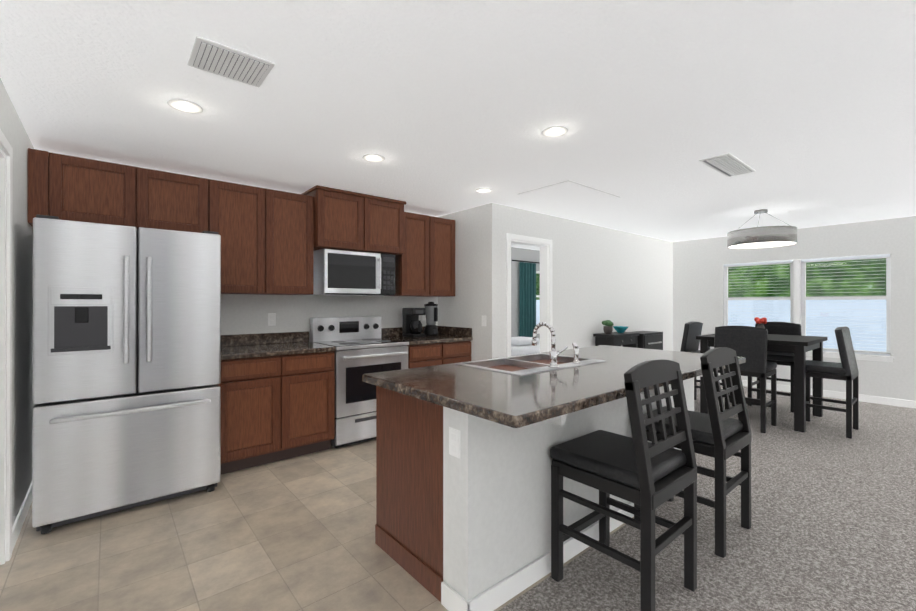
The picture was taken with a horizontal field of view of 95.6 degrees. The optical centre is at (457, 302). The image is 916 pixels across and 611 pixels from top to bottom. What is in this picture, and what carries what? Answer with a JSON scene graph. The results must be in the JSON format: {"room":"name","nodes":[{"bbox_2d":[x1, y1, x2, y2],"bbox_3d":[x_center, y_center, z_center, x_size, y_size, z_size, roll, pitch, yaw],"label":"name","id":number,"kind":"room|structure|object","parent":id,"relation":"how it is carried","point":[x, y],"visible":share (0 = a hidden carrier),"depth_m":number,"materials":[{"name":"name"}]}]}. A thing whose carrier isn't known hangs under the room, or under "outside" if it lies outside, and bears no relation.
{"room":"dining room and kitchen","nodes":[
{"label":"dining room and kitchen","id":0,"kind":"room"},
{"bbox_2d":[0,78,33,526],"bbox_3d":[-0.987,0.114,0.468,0.120,2.360,9.040,0,0,-40],"label":"wall","id":1,"kind":"structure","parent":0,"point":[12,128],"depth_m":2.42,"materials":[{"name":"paint"}]},
{"bbox_2d":[0,129,12,564],"bbox_3d":[-2.040,0.251,1.732,0.136,2.090,0.930,0,0,-40],"label":"door frame","id":2,"kind":"structure","parent":1,"relation":"attached to","point":[6,187],"depth_m":2.08,"materials":[{"name":"white"}]},
{"bbox_2d":[12,483,31,551],"bbox_3d":[-2.609,1.250,2.512,0.030,0.095,0.980,0,0,-40],"label":"baseboard","id":3,"kind":"structure","parent":1,"relation":"attached to","point":[21,517],"depth_m":2.38,"materials":[{"name":"white wood"}]},
{"bbox_2d":[34,152,437,405],"bbox_3d":[-1.632,0.120,4.054,3.510,2.360,0.120,0,0,-40],"label":"wall","id":4,"kind":"structure","parent":0,"point":[244,313],"depth_m":4.04,"materials":[{"name":"paint"}]},
{"bbox_2d":[44,151,151,229],"bbox_3d":[-2.555,-0.752,2.972,0.511,0.440,0.346,0,0,-40],"label":"upper cabinet","id":5,"kind":"object","parent":4,"relation":"attached to","point":[79,189],"depth_m":2.82,"materials":[{"name":"brown wood"}]},
{"bbox_2d":[148,170,211,232],"bbox_3d":[-2.260,-0.752,3.220,0.511,0.440,0.346,0,0,-40],"label":"upper cabinet","id":6,"kind":"object","parent":4,"relation":"attached to","point":[177,202],"depth_m":3.13,"materials":[{"name":"brown wood"}]},
{"bbox_2d":[212,180,275,294],"bbox_3d":[-1.878,-0.522,3.540,0.479,0.898,0.346,0,0,-40],"label":"upper cabinet","id":7,"kind":"object","parent":4,"relation":"attached to","point":[244,216],"depth_m":3.43,"materials":[{"name":"brown wood"}]},
{"bbox_2d":[268,313,275,325],"bbox_3d":[-1.739,0.160,3.879,0.070,0.115,0.009,0,0,-40],"label":"electrical outlet","id":8,"kind":"object","parent":4,"relation":"attached to","point":[271,319],"visible":1,"depth_m":3.88,"materials":[{"name":"white plastic"}]},
{"bbox_2d":[276,190,315,294],"bbox_3d":[-1.608,-0.522,3.768,0.480,0.898,0.346,0,0,-40],"label":"upper cabinet","id":9,"kind":"object","parent":4,"relation":"attached to","point":[294,250],"depth_m":3.68,"materials":[{"name":"brown wood"}]},
{"bbox_2d":[221,326,424,347],"bbox_3d":[-1.206,0.336,4.317,2.513,0.101,0.020,0,0,-40],"label":"backsplash","id":10,"kind":"structure","parent":4,"relation":"attached to","point":[283,337],"depth_m":3.88,"materials":[{"name":"brown stone"}]},
{"bbox_2d":[305,185,371,251],"bbox_3d":[-1.200,-0.779,4.069,0.527,0.547,0.411,0,0,-40],"label":"upper cabinet","id":11,"kind":"object","parent":4,"relation":"attached to","point":[341,219],"depth_m":3.89,"materials":[{"name":"brown wood"}]},
{"bbox_2d":[313,249,394,295],"bbox_3d":[-1.042,-0.287,4.193,0.760,0.426,0.422,0,0,-40],"label":"microwave","id":12,"kind":"object","parent":11,"relation":"attached to","point":[345,272],"visible":0.98,"depth_m":4.01,"materials":[{"name":"silver metal"}]},
{"bbox_2d":[369,196,407,255],"bbox_3d":[-0.892,-0.778,4.328,0.527,0.547,0.411,0,0,-40],"label":"upper cabinet","id":13,"kind":"object","parent":4,"relation":"attached to","point":[389,218],"depth_m":4.23,"materials":[{"name":"brown wood"}]},
{"bbox_2d":[390,212,435,295],"bbox_3d":[-0.543,-0.520,4.664,0.435,0.898,0.346,0,0,-40],"label":"upper cabinet","id":14,"kind":"object","parent":4,"relation":"attached to","point":[415,273],"depth_m":4.54,"materials":[{"name":"brown wood"}]},
{"bbox_2d":[436,217,454,295],"bbox_3d":[-0.306,-0.520,4.863,0.435,0.898,0.346,0,0,-40],"label":"upper cabinet","id":15,"kind":"object","parent":4,"relation":"attached to","point":[445,228],"depth_m":4.78,"materials":[{"name":"brown wood"}]},
{"bbox_2d":[0,439,698,610],"bbox_3d":[-0.596,1.348,2.976,3.950,0.100,2.880,0,0,-40],"label":"floor","id":16,"kind":"structure","parent":0,"point":[295,534],"depth_m":2.15,"materials":[{"name":"beige tile"}]},
{"bbox_2d":[32,215,220,533],"bbox_3d":[-2.231,0.405,2.862,0.910,1.785,0.903,0,0,-40],"label":"fridge","id":17,"kind":"object","parent":16,"relation":"on","point":[127,365],"visible":1,"depth_m":2.51,"materials":[{"name":"grey metal"}]},
{"bbox_2d":[218,356,291,474],"bbox_3d":[-1.769,0.861,3.442,0.518,0.876,0.634,0,0,-40],"label":"base cabinet","id":18,"kind":"object","parent":16,"relation":"on","point":[277,396],"depth_m":3.22,"materials":[{"name":"brown wood"}]},
{"bbox_2d":[221,340,335,359],"bbox_3d":[-1.617,0.404,3.562,0.913,0.038,0.647,0,0,-40],"label":"countertop","id":19,"kind":"structure","parent":18,"relation":"on","point":[238,351],"depth_m":3.42,"materials":[{"name":"brown stone"}]},
{"bbox_2d":[292,352,334,457],"bbox_3d":[-1.470,0.861,3.693,0.519,0.876,0.634,0,0,-40],"label":"base cabinet","id":20,"kind":"object","parent":16,"relation":"on","point":[313,373],"depth_m":3.50,"materials":[{"name":"brown wood"}]},
{"bbox_2d":[310,316,408,447],"bbox_3d":[-0.957,0.725,4.082,0.754,1.150,0.675,0,0,-40],"label":"range","id":21,"kind":"object","parent":16,"relation":"on","point":[361,345],"visible":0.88,"depth_m":3.83,"materials":[{"name":"grey metal"}]},
{"bbox_2d":[407,344,447,368],"bbox_3d":[-0.500,0.863,4.509,0.480,0.876,0.634,0,0,-40],"label":"base cabinet","id":22,"kind":"object","parent":16,"relation":"on","point":[419,355],"depth_m":4.25,"materials":[{"name":"brown wood"}]},
{"bbox_2d":[381,332,471,343],"bbox_3d":[-0.361,0.406,4.618,0.832,0.038,0.647,0,0,-40],"label":"countertop","id":23,"kind":"structure","parent":22,"relation":"on","point":[438,339],"depth_m":4.45,"materials":[{"name":"brown stone"}]},
{"bbox_2d":[402,308,425,337],"bbox_3d":[-0.488,0.224,4.660,0.176,0.325,0.245,0,0,-40],"label":"coffee maker","id":24,"kind":"object","parent":23,"relation":"on","point":[411,325],"visible":1,"depth_m":4.61,"materials":[{"name":"black plastic"}]},
{"bbox_2d":[424,302,437,335],"bbox_3d":[-0.303,0.189,4.812,0.170,0.395,0.200,0,0,-40],"label":"blender","id":25,"kind":"object","parent":23,"relation":"on","point":[431,327],"visible":1,"depth_m":4.76,"materials":[{"name":"black plastic"}]},
{"bbox_2d":[448,340,470,363],"bbox_3d":[-0.231,0.863,4.736,0.480,0.876,0.634,0,0,-40],"label":"base cabinet","id":26,"kind":"object","parent":16,"relation":"on","point":[459,352],"depth_m":4.54,"materials":[{"name":"brown wood"}]},
{"bbox_2d":[375,376,702,610],"bbox_3d":[0.745,0.859,2.602,2.306,0.876,0.999,0,0,-40],"label":"kitchen island","id":27,"kind":"object","parent":16,"relation":"on","point":[463,487],"depth_m":1.88,"materials":[{"name":"white paint"}]},
{"bbox_2d":[362,346,745,429],"bbox_3d":[0.756,0.402,2.574,2.400,0.038,1.100,0,0,-40],"label":"island countertop","id":28,"kind":"structure","parent":27,"relation":"on","point":[515,401],"depth_m":1.94,"materials":[{"name":"brown stone"}]},
{"bbox_2d":[454,353,609,373],"bbox_3d":[0.475,0.475,2.644,0.840,0.196,0.540,0,0,-40],"label":"sink","id":29,"kind":"object","parent":28,"relation":"in","point":[528,363],"depth_m":2.69,"materials":[{"name":"silver metal"}]},
{"bbox_2d":[532,334,581,365],"bbox_3d":[0.602,0.281,2.542,0.282,0.192,0.184,0,0,-40],"label":"faucet","id":30,"kind":"object","parent":28,"relation":"on","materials":[{"name":"silver metal"}]},
{"bbox_2d":[0,0,915,250],"bbox_3d":[2.105,-1.112,3.070,8.200,0.100,9.040,0,0,-40],"label":"ceiling","id":31,"kind":"structure","parent":0,"point":[805,110],"depth_m":2.19,"materials":[{"name":"white paint"}]},
{"bbox_2d":[167,99,202,113],"bbox_3d":[-1.473,-1.059,2.243,0.164,0.008,0.164,0,0,-40],"label":"recessed light","id":32,"kind":"object","parent":31,"relation":"in","point":[185,106],"visible":1,"depth_m":2.23,"materials":[{"name":"white"}]},
{"bbox_2d":[187,36,274,87],"bbox_3d":[-1.010,-1.057,1.849,0.300,0.012,0.260,0,0,-40],"label":"ceiling vent","id":33,"kind":"object","parent":31,"relation":"in","point":[207,55],"visible":1,"depth_m":1.83,"materials":[{"name":"white metal"}]},
{"bbox_2d":[362,154,384,161],"bbox_3d":[-0.616,-1.057,3.042,0.164,0.008,0.164,0,0,-40],"label":"recessed light","id":34,"kind":"object","parent":31,"relation":"in","point":[373,157],"visible":1,"depth_m":3.03,"materials":[{"name":"white glass"}]},
{"bbox_2d":[475,188,491,192],"bbox_3d":[0.241,-1.056,3.920,0.164,0.008,0.164,0,0,-40],"label":"recessed light","id":35,"kind":"object","parent":31,"relation":"in","point":[483,190],"visible":1,"depth_m":3.90,"materials":[{"name":"white glass"}]},
{"bbox_2d":[541,126,567,136],"bbox_3d":[0.600,-1.058,2.575,0.164,0.008,0.164,0,0,-40],"label":"recessed light","id":36,"kind":"object","parent":31,"relation":"in","point":[555,131],"visible":1,"depth_m":2.56,"materials":[{"name":"white"}]},
{"bbox_2d":[517,180,620,207],"bbox_3d":[1.105,-1.054,4.111,0.890,0.012,0.600,0,0,-40],"label":"ceiling hatch","id":37,"kind":"object","parent":31,"relation":"attached to","point":[569,193],"visible":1,"depth_m":4.03,"materials":[{"name":"white paint"}]},
{"bbox_2d":[699,153,755,176],"bbox_3d":[2.096,-1.055,3.220,0.620,0.012,0.200,0,0,-40],"label":"ceiling vent","id":38,"kind":"object","parent":31,"relation":"in","point":[728,165],"visible":0.98,"depth_m":3.18,"materials":[{"name":"white metal"}]},
{"bbox_2d":[727,209,796,248],"bbox_3d":[3.487,-0.857,4.782,0.650,0.405,0.650,0,0,-40],"label":"pendant light","id":39,"kind":"object","parent":31,"relation":"hanging from","point":[757,237],"visible":1,"depth_m":4.59,"materials":[{"name":"silver metal"}]},
{"bbox_2d":[438,205,483,360],"bbox_3d":[0.024,0.121,4.905,0.120,2.360,0.950,0,0,-40],"label":"wall","id":40,"kind":"structure","parent":0,"point":[463,306],"depth_m":4.70,"materials":[{"name":"paint"}]},
{"bbox_2d":[437,326,471,335],"bbox_3d":[-0.048,0.337,4.876,0.020,0.101,0.617,0,0,-40],"label":"backsplash","id":41,"kind":"structure","parent":40,"relation":"attached to","point":[444,330],"depth_m":4.85,"materials":[{"name":"brown stone"}]},
{"bbox_2d":[482,316,485,325],"bbox_3d":[0.280,0.201,4.500,0.009,0.115,0.070,0,0,-40],"label":"light switch","id":42,"kind":"object","parent":40,"relation":"attached to","point":[483,320],"visible":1,"depth_m":4.49,"materials":[{"name":"white plastic"}]},
{"bbox_2d":[511,247,539,339],"bbox_3d":[-0.766,0.124,6.481,7.960,2.360,0.120,0,0,-40],"label":"wall","id":43,"kind":"structure","parent":0,"point":[521,254],"depth_m":8.00,"materials":[{"name":"grey paint"}]},
{"bbox_2d":[512,260,539,336],"bbox_3d":[1.681,0.231,8.382,1.732,2.072,0.044,0,0,-40],"label":"curtain","id":44,"kind":"object","parent":43,"relation":"hanging from","point":[527,298],"visible":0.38,"depth_m":8.10,"materials":[{"name":"teal fabric"}]},
{"bbox_2d":[536,271,539,333],"bbox_3d":[1.762,-0.005,8.572,0.858,1.273,0.135,0,0,-40],"label":"room window","id":45,"kind":"structure","parent":43,"relation":"in","point":[538,330],"depth_m":8.50,"materials":[{"name":"white"}]},
{"bbox_2d":[484,203,672,359],"bbox_3d":[2.025,0.123,5.889,4.450,2.360,0.120,0,0,-40],"label":"wall","id":46,"kind":"structure","parent":0,"point":[600,274],"depth_m":5.54,"materials":[{"name":"paint"}]},
{"bbox_2d":[506,233,552,356],"bbox_3d":[0.802,0.271,4.850,0.800,2.060,0.136,0,0,-40],"label":"trim","id":47,"kind":"structure","parent":46,"relation":"attached to","point":[545,337],"depth_m":5.02,"materials":[{"name":"white paint"}]},
{"bbox_2d":[499,382,915,610],"bbox_3d":[2.098,1.346,2.989,8.090,0.104,8.930,0,0,-40],"label":"floor carpet","id":48,"kind":"object","parent":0,"point":[833,518],"visible":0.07,"depth_m":2.29,"materials":[{"name":"grey carpet"}]},
{"bbox_2d":[511,336,539,355],"bbox_3d":[1.714,0.965,7.540,2.000,0.680,1.150,0,0,-40],"label":"bed","id":49,"kind":"object","parent":48,"relation":"on","point":[521,345],"visible":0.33,"depth_m":7.01,"materials":[{"name":"white fabric"}]},
{"bbox_2d":[593,332,638,347],"bbox_3d":[2.184,0.863,5.715,0.670,0.880,0.310,0,0,-40],"label":"console table","id":50,"kind":"object","parent":48,"relation":"on","point":[618,339],"visible":0.5,"depth_m":5.57,"materials":[{"name":"black wood"}]},
{"bbox_2d":[602,320,613,333],"bbox_3d":[2.018,0.329,5.572,0.162,0.185,0.156,0,0,-40],"label":"plant pot","id":51,"kind":"object","parent":50,"relation":"on","point":[608,327],"visible":1,"depth_m":5.53,"materials":[{"name":"grey"}]},
{"bbox_2d":[613,326,627,332],"bbox_3d":[2.269,0.379,5.793,0.210,0.085,0.210,0,0,-40],"label":"bowl","id":52,"kind":"object","parent":50,"relation":"on","point":[620,329],"visible":1,"depth_m":5.74,"materials":[{"name":"teal ceramic"}]},
{"bbox_2d":[550,359,696,610],"bbox_3d":[0.755,0.773,1.922,0.452,1.046,0.495,0,0,-40],"label":"stool","id":53,"kind":"object","parent":48,"relation":"on","point":[638,468],"visible":1,"depth_m":1.81,"materials":[{"name":"black wood"}]},
{"bbox_2d":[622,331,662,349],"bbox_3d":[2.772,0.873,6.189,0.640,0.860,0.340,0,0,-40],"label":"cabinet","id":54,"kind":"object","parent":48,"relation":"on","point":[649,339],"visible":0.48,"depth_m":6.04,"materials":[{"name":"black wood"}]},
{"bbox_2d":[634,347,751,557],"bbox_3d":[1.360,0.774,2.431,0.452,1.046,0.495,0,0,-40],"label":"stool","id":55,"kind":"object","parent":48,"relation":"on","point":[720,436],"visible":0.67,"depth_m":2.24,"materials":[{"name":"black wood"}]},
{"bbox_2d":[680,321,722,399],"bbox_3d":[3.123,0.773,5.259,0.480,1.058,0.435,0,0,-40],"label":"dining chair","id":56,"kind":"object","parent":48,"relation":"on","point":[691,332],"visible":0.23,"depth_m":5.31,"materials":[{"name":"black wood"}]},
{"bbox_2d":[714,326,776,432],"bbox_3d":[3.051,0.771,4.425,0.435,1.058,0.480,0,0,-40],"label":"dining chair","id":57,"kind":"object","parent":48,"relation":"on","point":[749,343],"visible":0.58,"depth_m":4.25,"materials":[{"name":"black wood"}]},
{"bbox_2d":[696,334,827,431],"bbox_3d":[3.504,0.847,4.806,1.020,0.908,1.020,0,0,-40],"label":"dining table","id":58,"kind":"object","parent":48,"relation":"on","point":[798,346],"visible":0.71,"depth_m":4.32,"materials":[{"name":"black wood"}]},
{"bbox_2d":[754,317,766,328],"bbox_3d":[3.505,0.281,4.808,0.120,0.222,0.124,0,0,-40],"label":"centerpiece","id":59,"kind":"object","parent":58,"relation":"on","point":[760,322],"visible":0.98,"depth_m":4.78,"materials":[{"name":"red"}]},
{"bbox_2d":[748,322,801,412],"bbox_3d":[3.958,0.772,5.187,0.435,1.058,0.480,0,0,-40],"label":"dining chair","id":60,"kind":"object","parent":48,"relation":"on","point":[783,358],"visible":0.35,"depth_m":5.14,"materials":[{"name":"black wood"}]},
{"bbox_2d":[806,327,858,438],"bbox_3d":[3.778,0.771,4.262,0.480,1.058,0.435,0,0,-40],"label":"dining chair","id":61,"kind":"object","parent":48,"relation":"on","point":[846,369],"visible":0.81,"depth_m":4.10,"materials":[{"name":"black wood"}]},
{"bbox_2d":[673,216,915,400],"bbox_3d":[5.197,0.122,5.669,0.120,2.360,9.040,0,0,-40],"label":"wall","id":62,"kind":"structure","parent":0,"point":[698,280],"depth_m":5.63,"materials":[{"name":"paint"}]},
{"bbox_2d":[697,376,915,408],"bbox_3d":[5.861,1.253,4.775,0.013,0.095,6.520,0,0,-40],"label":"baseboard","id":63,"kind":"structure","parent":62,"relation":"attached to","point":[826,393],"depth_m":5.43,"materials":[{"name":"white wood"}]},
{"bbox_2d":[724,254,893,361],"bbox_3d":[4.900,0.070,5.994,0.154,1.373,1.938,0,0,-40],"label":"window","id":64,"kind":"structure","parent":62,"relation":"in","point":[797,298],"depth_m":5.84,"materials":[{"name":"white"}]},
{"label":"outside","id":65,"kind":"structure","parent":0,"visible":0},
{"bbox_3d":[3.519,1.370,3.995,22.600,0.100,30.000,0,0,-40],"label":"lawn","id":66,"kind":"structure","parent":65,"visible":0},
{"bbox_2d":[536,300,885,351],"bbox_3d":[7.595,0.605,7.423,0.050,1.400,22.000,0,0,-40],"label":"fence","id":67,"kind":"object","parent":66,"relation":"on","point":[776,306],"depth_m":7.95,"materials":[{"name":"white"}]},
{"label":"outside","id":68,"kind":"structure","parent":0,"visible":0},
{"bbox_2d":[536,258,885,299],"bbox_3d":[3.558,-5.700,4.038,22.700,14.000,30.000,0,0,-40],"label":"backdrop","id":69,"kind":"structure","parent":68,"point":[823,282],"depth_m":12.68,"materials":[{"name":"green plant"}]}
]}

